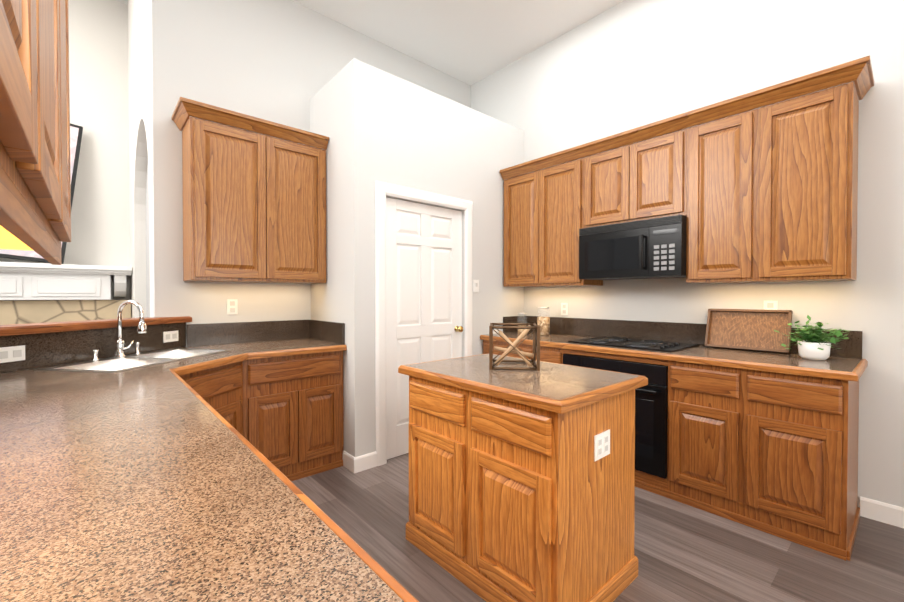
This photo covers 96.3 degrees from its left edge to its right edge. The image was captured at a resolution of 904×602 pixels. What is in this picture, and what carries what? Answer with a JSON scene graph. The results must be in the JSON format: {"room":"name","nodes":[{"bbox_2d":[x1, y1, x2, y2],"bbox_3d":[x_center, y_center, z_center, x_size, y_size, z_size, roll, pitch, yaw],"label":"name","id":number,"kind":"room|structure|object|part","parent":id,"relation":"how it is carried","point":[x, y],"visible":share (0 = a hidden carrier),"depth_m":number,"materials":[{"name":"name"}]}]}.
{"room":"kitchen","nodes":[
{"label":"kitchen","id":0,"kind":"room"},
{"bbox_2d":[0,0,129,299],"bbox_3d":[-6.071,-1.054,2.626,6.470,4.600,0.100,-1,1,-41],"label":"wall","id":1,"kind":"structure","parent":0,"point":[98,88],"depth_m":4.48,"materials":[{"name":"white paint"}]},
{"bbox_2d":[70,123,82,209],"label":"picture frame","id":2,"kind":"object","parent":1,"relation":"on","point":[76,131],"depth_m":4.24,"materials":[{"name":"black"}]},
{"bbox_2d":[116,0,127,3],"bbox_3d":[-3.214,-3.391,3.532,0.950,0.050,2.480,-1,1,-41],"label":"ceiling","id":3,"kind":"structure","parent":0,"point":[124,1],"depth_m":4.57,"materials":[{"name":"white paint"}]},
{"bbox_2d":[127,0,152,317],"bbox_3d":[-2.870,-1.069,3.798,0.120,4.600,2.380,-1,1,-41],"label":"wall","id":4,"kind":"structure","parent":0,"point":[139,115],"depth_m":4.03,"materials":[{"name":"white paint"}]},
{"bbox_2d":[150,0,470,346],"bbox_3d":[-0.952,-0.644,3.829,3.030,3.750,0.120,-1,1,-41],"label":"wall","id":5,"kind":"structure","parent":0,"point":[283,62],"depth_m":3.11,"materials":[{"name":"grey paint"}]},
{"bbox_2d":[227,299,237,313],"bbox_3d":[-1.683,0.045,3.104,0.072,0.115,0.007,-1,1,-41],"label":"electrical outlet","id":6,"kind":"object","parent":5,"relation":"attached to","point":[232,306],"visible":1,"depth_m":3.10,"materials":[{"name":"white plastic"}]},
{"bbox_2d":[171,97,328,283],"bbox_3d":[-1.468,-0.719,3.030,0.989,1.150,0.382,-1,1,-41],"label":"wall cabinet","id":7,"kind":"object","parent":5,"relation":"attached to","point":[254,206],"visible":1,"depth_m":2.87,"materials":[{"name":"brown wood"}]},
{"bbox_2d":[310,65,348,452],"bbox_3d":[-0.960,-0.252,3.286,0.100,2.980,0.690,-1,1,-41],"label":"wall","id":8,"kind":"structure","parent":0,"point":[329,119],"depth_m":3.14,"materials":[{"name":"grey paint"}]},
{"bbox_2d":[347,59,523,456],"bbox_3d":[-0.011,-0.256,3.597,1.933,2.980,0.100,-1,1,-41],"label":"wall","id":9,"kind":"structure","parent":0,"point":[366,119],"depth_m":3.24,"materials":[{"name":"grey paint"}]},
{"bbox_2d":[343,451,376,472],"bbox_3d":[-0.697,1.186,3.049,0.185,0.110,0.189,-1,1,-41],"label":"baseboard","id":10,"kind":"structure","parent":9,"relation":"attached to","point":[351,463],"depth_m":2.98,"materials":[{"name":"white paint"}]},
{"bbox_2d":[375,181,472,465],"bbox_3d":[-0.191,0.169,3.362,1.006,2.135,0.020,-1,1,-41],"label":"door frame","id":11,"kind":"structure","parent":9,"relation":"attached to","point":[382,190],"depth_m":3.07,"materials":[{"name":"white paint"}]},
{"bbox_2d":[386,197,462,458],"bbox_3d":[-0.207,0.214,3.381,0.818,2.035,0.103,-1,1,-41],"label":"pantry door","id":12,"kind":"structure","parent":9,"relation":"in","point":[424,280],"depth_m":3.33,"materials":[{"name":"white paint"}]},
{"bbox_3d":[0.063,0.249,3.596,0.058,0.058,0.068,-1,1,-41],"label":"pantry door knob","id":13,"kind":"part","parent":12,"relation":"part of","materials":[{"name":"gold metal"}]},
{"bbox_2d":[473,280,478,291],"bbox_3d":[0.223,-0.138,3.728,0.072,0.115,0.010,-1,1,-41],"label":"light switch","id":14,"kind":"object","parent":9,"relation":"attached to","point":[475,285],"visible":1,"depth_m":3.72,"materials":[{"name":"white plastic"}]},
{"bbox_2d":[293,0,623,84],"bbox_3d":[1.124,-2.509,0.903,3.960,0.050,7.220,-1,1,-41],"label":"ceiling","id":15,"kind":"structure","parent":0,"point":[470,42],"depth_m":3.70,"materials":[{"name":"white paint"}]},
{"bbox_2d":[291,453,903,601],"bbox_3d":[-1.766,1.302,0.052,9.480,0.050,9.700,-1,1,-41],"label":"floor","id":16,"kind":"structure","parent":0,"point":[684,552],"depth_m":2.00,"materials":[{"name":"grey wood"}]},
{"bbox_2d":[0,262,131,324],"bbox_3d":[-4.885,0.442,3.315,3.555,1.590,0.460,-1,1,-41],"label":"fireplace","id":17,"kind":"object","parent":16,"relation":"on","point":[38,293],"visible":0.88,"depth_m":4.02,"materials":[{"name":"wood"}]},
{"bbox_2d":[0,249,49,262],"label":"picture frame","id":18,"kind":"object","parent":17,"relation":"on","point":[28,255],"depth_m":3.89,"materials":[{"name":"black"}]},
{"bbox_2d":[61,242,66,263],"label":"picture frame","id":19,"kind":"object","parent":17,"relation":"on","point":[63,244],"depth_m":4.08,"materials":[{"name":"black"}]},
{"bbox_2d":[0,316,191,372],"bbox_3d":[-1.655,0.689,1.865,1.085,1.132,1.913,-1,1,-41],"label":"bar ledge","id":20,"kind":"object","parent":16,"relation":"on","point":[54,343],"visible":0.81,"depth_m":2.23,"materials":[{"name":"brown stone"}]},
{"bbox_2d":[0,345,24,362],"bbox_3d":[-2.107,0.254,1.932,0.007,0.072,0.115,0,1,12],"label":"outlet","id":21,"kind":"object","parent":20,"relation":"attached to","point":[12,353],"visible":1,"depth_m":1.94,"materials":[{"name":"white plastic"}]},
{"bbox_2d":[163,331,177,342],"bbox_3d":[-1.930,0.244,2.784,0.007,0.072,0.115,0,1,12],"label":"outlet","id":22,"kind":"object","parent":20,"relation":"attached to","point":[170,336],"visible":1,"depth_m":2.78,"materials":[{"name":"white plastic"}]},
{"bbox_2d":[180,359,263,402],"bbox_3d":[-1.397,0.813,2.301,0.476,0.874,0.395,-1,1,-41],"label":"base cabinet","id":23,"kind":"object","parent":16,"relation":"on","point":[244,379],"depth_m":2.45,"materials":[{"name":"brown wood"}]},
{"bbox_2d":[208,359,343,480],"bbox_3d":[-0.336,0.913,1.179,1.762,0.700,4.686,-1,1,-41],"label":"base cabinet","id":24,"kind":"object","parent":16,"relation":"on","point":[284,415],"depth_m":2.81,"materials":[{"name":"brown wood"}]},
{"bbox_2d":[0,319,418,601],"bbox_3d":[-0.336,0.288,1.167,1.775,0.200,4.698,-1,1,-41],"label":"countertop","id":25,"kind":"structure","parent":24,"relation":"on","point":[164,482],"depth_m":0.72,"materials":[{"name":"stone"}]},
{"bbox_2d":[91,300,146,360],"bbox_3d":[-1.933,0.161,2.353,0.245,0.336,0.227,-1,1,-41],"label":"faucet","id":26,"kind":"object","parent":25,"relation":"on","point":[119,343],"visible":1,"depth_m":2.36,"materials":[{"name":"silver metal"}]},
{"bbox_2d":[34,348,230,372],"bbox_3d":[-1.757,0.415,2.348,0.460,0.170,0.810,0,1,9],"label":"sink","id":27,"kind":"object","parent":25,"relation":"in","point":[127,362],"visible":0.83,"depth_m":2.33,"materials":[{"name":"white ceramic"}]},
{"bbox_2d":[406,376,637,601],"bbox_3d":[0.301,0.816,1.984,0.643,0.874,0.936,-1,1,-41],"label":"kitchen island","id":28,"kind":"object","parent":16,"relation":"on","point":[510,501],"visible":0.98,"depth_m":1.66,"materials":[{"name":"brown wood"}]},
{"bbox_2d":[398,353,647,413],"bbox_3d":[0.303,0.358,1.981,0.690,0.040,0.990,-1,1,-41],"label":"island countertop","id":29,"kind":"structure","parent":28,"relation":"on","point":[557,388],"depth_m":1.76,"materials":[{"name":"stone"}]},
{"bbox_2d":[489,323,539,370],"bbox_3d":[0.318,0.229,2.092,0.244,0.215,0.244,0,1,7],"label":"cube","id":30,"kind":"object","parent":29,"relation":"on","point":[513,346],"visible":1,"depth_m":2.04,"materials":[{"name":"brown wood"}]},
{"bbox_2d":[594,429,609,460],"bbox_3d":[0.609,0.583,1.638,0.120,0.100,0.008,-1,1,-41],"label":"outlet","id":31,"kind":"object","parent":28,"relation":"attached to","point":[602,445],"visible":1,"depth_m":1.63,"materials":[{"name":"white plastic"}]},
{"bbox_2d":[483,340,859,560],"bbox_3d":[1.326,0.803,3.068,0.635,0.874,2.462,-1,1,-41],"label":"base cabinet","id":32,"kind":"object","parent":16,"relation":"on","point":[774,453],"visible":0.62,"depth_m":2.21,"materials":[{"name":"brown wood"}]},
{"bbox_2d":[563,354,667,478],"bbox_3d":[1.295,0.766,3.015,0.621,0.710,0.752,-1,1,-41],"label":"oven","id":33,"kind":"object","parent":32,"relation":"in","point":[651,413],"visible":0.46,"depth_m":2.64,"materials":[{"name":"black metal"}]},
{"bbox_2d":[480,316,867,381],"bbox_3d":[1.327,0.266,3.052,0.651,0.200,2.491,-1,1,-41],"label":"countertop","id":34,"kind":"structure","parent":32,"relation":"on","point":[846,361],"depth_m":2.70,"materials":[{"name":"stone"}]},
{"bbox_2d":[517,313,526,333],"bbox_3d":[0.668,0.215,3.855,0.090,0.200,0.090,-1,1,-41],"label":"jar","id":35,"kind":"object","parent":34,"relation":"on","point":[520,331],"visible":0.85,"depth_m":3.82,"materials":[{"name":"glass"}]},
{"bbox_2d":[537,307,549,335],"bbox_3d":[0.846,0.186,3.745,0.116,0.260,0.116,-1,1,-41],"label":"jar","id":36,"kind":"object","parent":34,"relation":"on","point":[543,323],"visible":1,"depth_m":3.70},
{"bbox_2d":[568,336,699,351],"bbox_3d":[1.356,0.309,3.062,0.520,0.031,0.760,-1,1,-41],"label":"cooktop","id":37,"kind":"object","parent":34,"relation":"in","point":[653,345],"visible":1,"depth_m":2.95,"materials":[{"name":"black"}]},
{"bbox_2d":[705,309,792,353],"bbox_3d":[1.965,0.191,2.705,0.111,0.270,0.460,-1,1,-41],"label":"tray","id":38,"kind":"object","parent":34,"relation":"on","point":[747,329],"visible":0.98,"depth_m":2.70,"materials":[{"name":"brown"}]},
{"bbox_2d":[774,315,849,359],"bbox_3d":[2.053,0.207,2.325,0.342,0.253,0.330,-1,1,-41],"label":"plant","id":39,"kind":"object","parent":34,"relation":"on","point":[810,347],"visible":1,"depth_m":2.29,"materials":[{"name":"green plant"}]},
{"bbox_2d":[471,0,903,507],"bbox_3d":[1.750,-0.636,3.133,0.100,3.750,9.700,-1,1,-41],"label":"wall","id":40,"kind":"structure","parent":0,"point":[624,65],"depth_m":2.78,"materials":[{"name":"grey paint"}]},
{"bbox_2d":[561,303,567,314],"bbox_3d":[1.063,0.076,3.836,0.007,0.115,0.072,-1,1,-41],"label":"electrical outlet","id":41,"kind":"object","parent":40,"relation":"attached to","point":[564,308],"visible":1,"depth_m":3.83,"materials":[{"name":"white plastic"}]},
{"bbox_2d":[500,55,873,286],"bbox_3d":[1.429,-0.693,3.117,0.382,1.125,2.497,-1,1,-41],"label":"wall cabinets","id":42,"kind":"object","parent":40,"relation":"attached to","point":[768,192],"visible":1,"depth_m":2.55,"materials":[{"name":"brown wood"}]},
{"bbox_2d":[579,215,686,279],"bbox_3d":[1.407,-0.378,3.099,0.434,0.405,0.762,-1,1,-41],"label":"over-the-range microwave","id":43,"kind":"object","parent":42,"relation":"attached to","point":[654,248],"visible":1,"depth_m":2.94,"materials":[{"name":"black"}]},
{"bbox_2d":[764,301,777,309],"bbox_3d":[2.095,0.055,2.667,0.007,0.115,0.072,-1,1,-41],"label":"electrical outlet","id":44,"kind":"object","parent":40,"relation":"attached to","point":[770,305],"visible":0.55,"depth_m":2.66,"materials":[{"name":"white plastic"}]},
{"bbox_2d":[860,496,903,527],"bbox_3d":[3.597,1.211,0.977,0.013,0.110,3.690,-1,1,-41],"label":"baseboard","id":45,"kind":"structure","parent":40,"relation":"attached to","point":[887,513],"depth_m":2.29,"materials":[{"name":"white paint"}]},
{"bbox_3d":[0.333,-0.585,-1.079,0.120,3.750,5.060,-1,1,-41],"label":"wall","id":46,"kind":"structure","parent":0,"visible":0},
{"bbox_2d":[0,0,70,264],"bbox_3d":[-0.309,-0.628,0.014,0.345,1.090,2.550,-1,1,-41],"label":"wall cabinet","id":47,"kind":"object","parent":46,"relation":"attached to","point":[35,196],"visible":1,"depth_m":0.49,"materials":[{"name":"brown wood"}]}
]}

